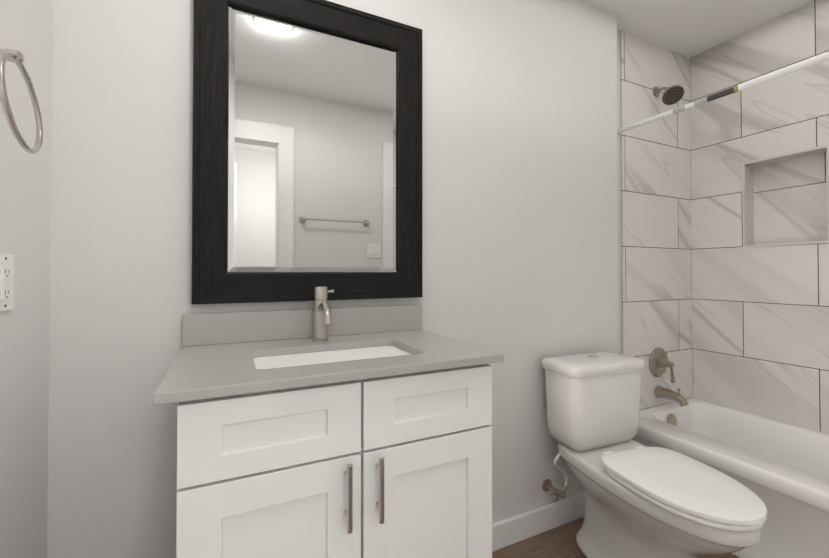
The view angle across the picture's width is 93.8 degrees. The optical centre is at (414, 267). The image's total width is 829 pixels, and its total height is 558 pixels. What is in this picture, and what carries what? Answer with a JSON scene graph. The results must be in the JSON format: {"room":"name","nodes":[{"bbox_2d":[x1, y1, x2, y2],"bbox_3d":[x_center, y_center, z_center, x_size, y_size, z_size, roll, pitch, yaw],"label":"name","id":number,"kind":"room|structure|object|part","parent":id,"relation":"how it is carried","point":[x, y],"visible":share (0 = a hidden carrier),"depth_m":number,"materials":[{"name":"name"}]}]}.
{"room":"bathroom","nodes":[
{"label":"bathroom","id":0,"kind":"room"},
{"bbox_2d":[0,0,52,557],"bbox_3d":[-0.705,-0.083,0.168,0.300,2.440,1.700,0,-1,-26],"label":"wall","id":1,"kind":"structure","parent":0,"point":[26,28],"depth_m":0.88,"materials":[{"name":"paint"}]},
{"bbox_2d":[0,253,13,310],"bbox_3d":[-0.831,0.029,0.787,0.009,0.115,0.070,0,-1,-26],"label":"outlet","id":2,"kind":"object","parent":1,"relation":"attached to","point":[6,281],"visible":1,"depth_m":0.79,"materials":[{"name":"white plastic"}]},
{"bbox_2d":[0,48,42,153],"bbox_3d":[-0.717,-0.301,0.660,0.101,0.197,0.166,0,-1,-26],"label":"towel ring","id":3,"kind":"object","parent":1,"relation":"attached to","point":[17,57],"visible":1,"depth_m":0.66,"materials":[{"name":"silver metal"}]},
{"bbox_2d":[47,0,618,557],"bbox_3d":[-0.156,-0.067,1.541,2.479,2.440,0.300,0,-1,-26],"label":"wall","id":4,"kind":"structure","parent":0,"point":[519,194],"depth_m":1.45,"materials":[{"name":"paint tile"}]},
{"bbox_2d":[182,305,421,346],"bbox_3d":[-0.320,0.182,1.280,0.767,0.092,0.018,0,-1,-26],"label":"backsplash","id":5,"kind":"structure","parent":4,"relation":"attached to","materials":[{"name":"grey stone"}]},
{"bbox_2d":[192,0,421,303],"bbox_3d":[-0.309,-0.389,1.285,0.739,0.993,0.032,0,-1,-26],"label":"mirror","id":6,"kind":"object","parent":4,"relation":"attached to","point":[307,151],"visible":0.96,"depth_m":1.26,"materials":[{"name":"black wood"}]},
{"bbox_3d":[-0.312,-0.389,1.292,0.569,0.823,0.004,0,-1,-26],"label":"glass","id":7,"kind":"part","parent":6,"relation":"part of","materials":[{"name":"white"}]},
{"bbox_2d":[492,493,583,551],"bbox_3d":[0.052,1.100,1.456,2.164,0.104,0.020,0,-1,-26],"label":"baseboard","id":8,"kind":"structure","parent":4,"relation":"attached to","point":[506,532],"depth_m":1.67,"materials":[{"name":"white wood"}]},
{"bbox_2d":[492,517,738,557],"bbox_3d":[1.019,1.168,0.260,3.500,0.060,3.600,0,-1,-26],"label":"floor","id":9,"kind":"structure","parent":0,"point":[558,542],"depth_m":1.60,"materials":[{"name":"brown wood"}]},
{"bbox_2d":[153,286,503,557],"bbox_3d":[-0.215,0.603,1.056,0.767,1.090,0.504,0,-1,-26],"label":"bathroom vanity","id":10,"kind":"object","parent":9,"relation":"on","point":[322,429],"visible":1,"depth_m":0.87,"materials":[{"name":"painted wood"},{"name":"grey quartz"},{"name":"brushed nickel"}]},
{"bbox_2d":[153,330,503,404],"bbox_3d":[-0.217,0.235,1.065,0.767,0.020,0.492,0,-1,-26],"label":"countertop","id":11,"kind":"structure","parent":10,"relation":"on","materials":[{"name":"grey stone"}]},
{"bbox_2d":[312,286,333,341],"bbox_3d":[-0.267,0.143,1.178,0.067,0.167,0.141,0,-1,-26],"label":"faucet","id":12,"kind":"object","parent":11,"relation":"on","point":[322,310],"depth_m":1.20,"materials":[{"name":"silver metal"}]},
{"bbox_2d":[541,351,767,557],"bbox_3d":[0.866,0.764,1.445,0.446,0.775,0.751,0,-1,-26],"label":"toilet","id":13,"kind":"object","parent":9,"relation":"on","point":[641,500],"visible":1,"depth_m":1.41,"materials":[{"name":"white ceramic"}]},
{"bbox_3d":[0.770,0.591,1.674,0.398,0.308,0.216,0,-1,-26],"label":"tank","id":14,"kind":"part","parent":13,"relation":"part of","materials":[{"name":"white ceramic"}]},
{"bbox_3d":[0.770,0.412,1.676,0.422,0.050,0.239,0,-1,-26],"label":"tank lid","id":15,"kind":"part","parent":13,"relation":"part of","materials":[{"name":"white ceramic"}]},
{"bbox_3d":[0.858,0.945,1.421,0.392,0.413,0.697,0,-1,-26],"label":"bowl","id":16,"kind":"part","parent":13,"relation":"part of","materials":[{"name":"white ceramic"}]},
{"bbox_3d":[0.886,0.716,1.306,0.363,0.047,0.481,0,-1,-26],"label":"seat lid","id":17,"kind":"part","parent":13,"relation":"part of","materials":[{"name":"white plastic"}]},
{"bbox_3d":[0.892,0.726,1.292,0.352,0.018,0.436,0,-1,-26],"label":"seat","id":18,"kind":"part","parent":13,"relation":"part of","materials":[{"name":"white plastic"}]},
{"bbox_2d":[632,398,828,557],"bbox_3d":[1.736,0.962,1.413,0.688,0.380,1.709,0,-1,-26],"label":"bathtub","id":19,"kind":"object","parent":9,"relation":"on","point":[780,469],"visible":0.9,"depth_m":1.67,"materials":[{"name":"white ceramic"}]},
{"bbox_2d":[617,30,692,409],"bbox_3d":[1.402,-0.057,2.340,1.021,2.440,0.209,0,-1,-26],"label":"wall","id":20,"kind":"structure","parent":0,"point":[619,197],"depth_m":2.08,"materials":[{"name":"paint"}]},
{"bbox_2d":[620,30,692,409],"bbox_3d":[1.398,-0.250,2.219,0.631,2.058,0.008,0,-1,-26],"label":"wall tile","id":21,"kind":"structure","parent":20,"relation":"attached to","point":[656,258],"depth_m":2.20,"materials":[{"name":"tile"}]},
{"bbox_2d":[649,348,674,382],"bbox_3d":[1.399,0.543,2.156,0.164,0.183,0.088,0,-1,-26],"label":"shower valve","id":22,"kind":"object","parent":21,"relation":"attached to","point":[659,363],"visible":1,"depth_m":2.17,"materials":[{"name":"silver metal"}]},
{"bbox_2d":[653,85,684,104],"bbox_3d":[1.395,-0.967,2.138,0.103,0.134,0.150,0,-1,-26],"label":"shower head","id":23,"kind":"object","parent":21,"relation":"attached to","point":[673,94],"visible":1,"depth_m":2.12},
{"bbox_2d":[655,386,688,406],"bbox_3d":[1.414,0.701,2.123,0.066,0.093,0.158,0,-1,-26],"label":"tub spout","id":24,"kind":"object","parent":21,"relation":"attached to","point":[669,394],"visible":1,"depth_m":2.11,"materials":[{"name":"silver metal"}]},
{"bbox_2d":[690,0,828,433],"bbox_3d":[2.118,-0.065,1.729,0.260,2.440,1.930,0,-1,-26],"label":"wall tiles","id":25,"kind":"structure","parent":20,"relation":"attached to","point":[760,331],"depth_m":2.04,"materials":[{"name":"tile"}]},
{"bbox_2d":[742,144,828,246],"bbox_3d":[1.864,-0.343,1.961,0.007,0.463,0.344,0,-1,-26],"label":"trim","id":26,"kind":"structure","parent":20,"relation":"attached to","point":[743,193],"depth_m":1.95,"materials":[{"name":"white"}]},
{"bbox_2d":[584,0,813,57],"bbox_3d":[1.019,-1.332,0.290,3.500,0.060,3.600,0,-1,-26],"label":"ceiling","id":27,"kind":"structure","parent":0,"point":[689,28],"depth_m":1.99,"materials":[{"name":"paint"}]},
{"bbox_3d":[1.099,-0.084,0.108,3.500,2.440,0.110,0,-1,-26],"label":"wall","id":28,"kind":"structure","parent":0,"visible":0},
{"bbox_2d":[617,51,828,134],"bbox_3d":[1.452,-0.734,1.297,0.036,0.036,1.711,0,-1,-26],"label":"shower curtain rod","id":29,"kind":"object","parent":28,"relation":"attached to","point":[809,62],"visible":0.96,"depth_m":1.56,"materials":[{"name":"white painted metal"},{"name":"brushed nickel"}]}
]}

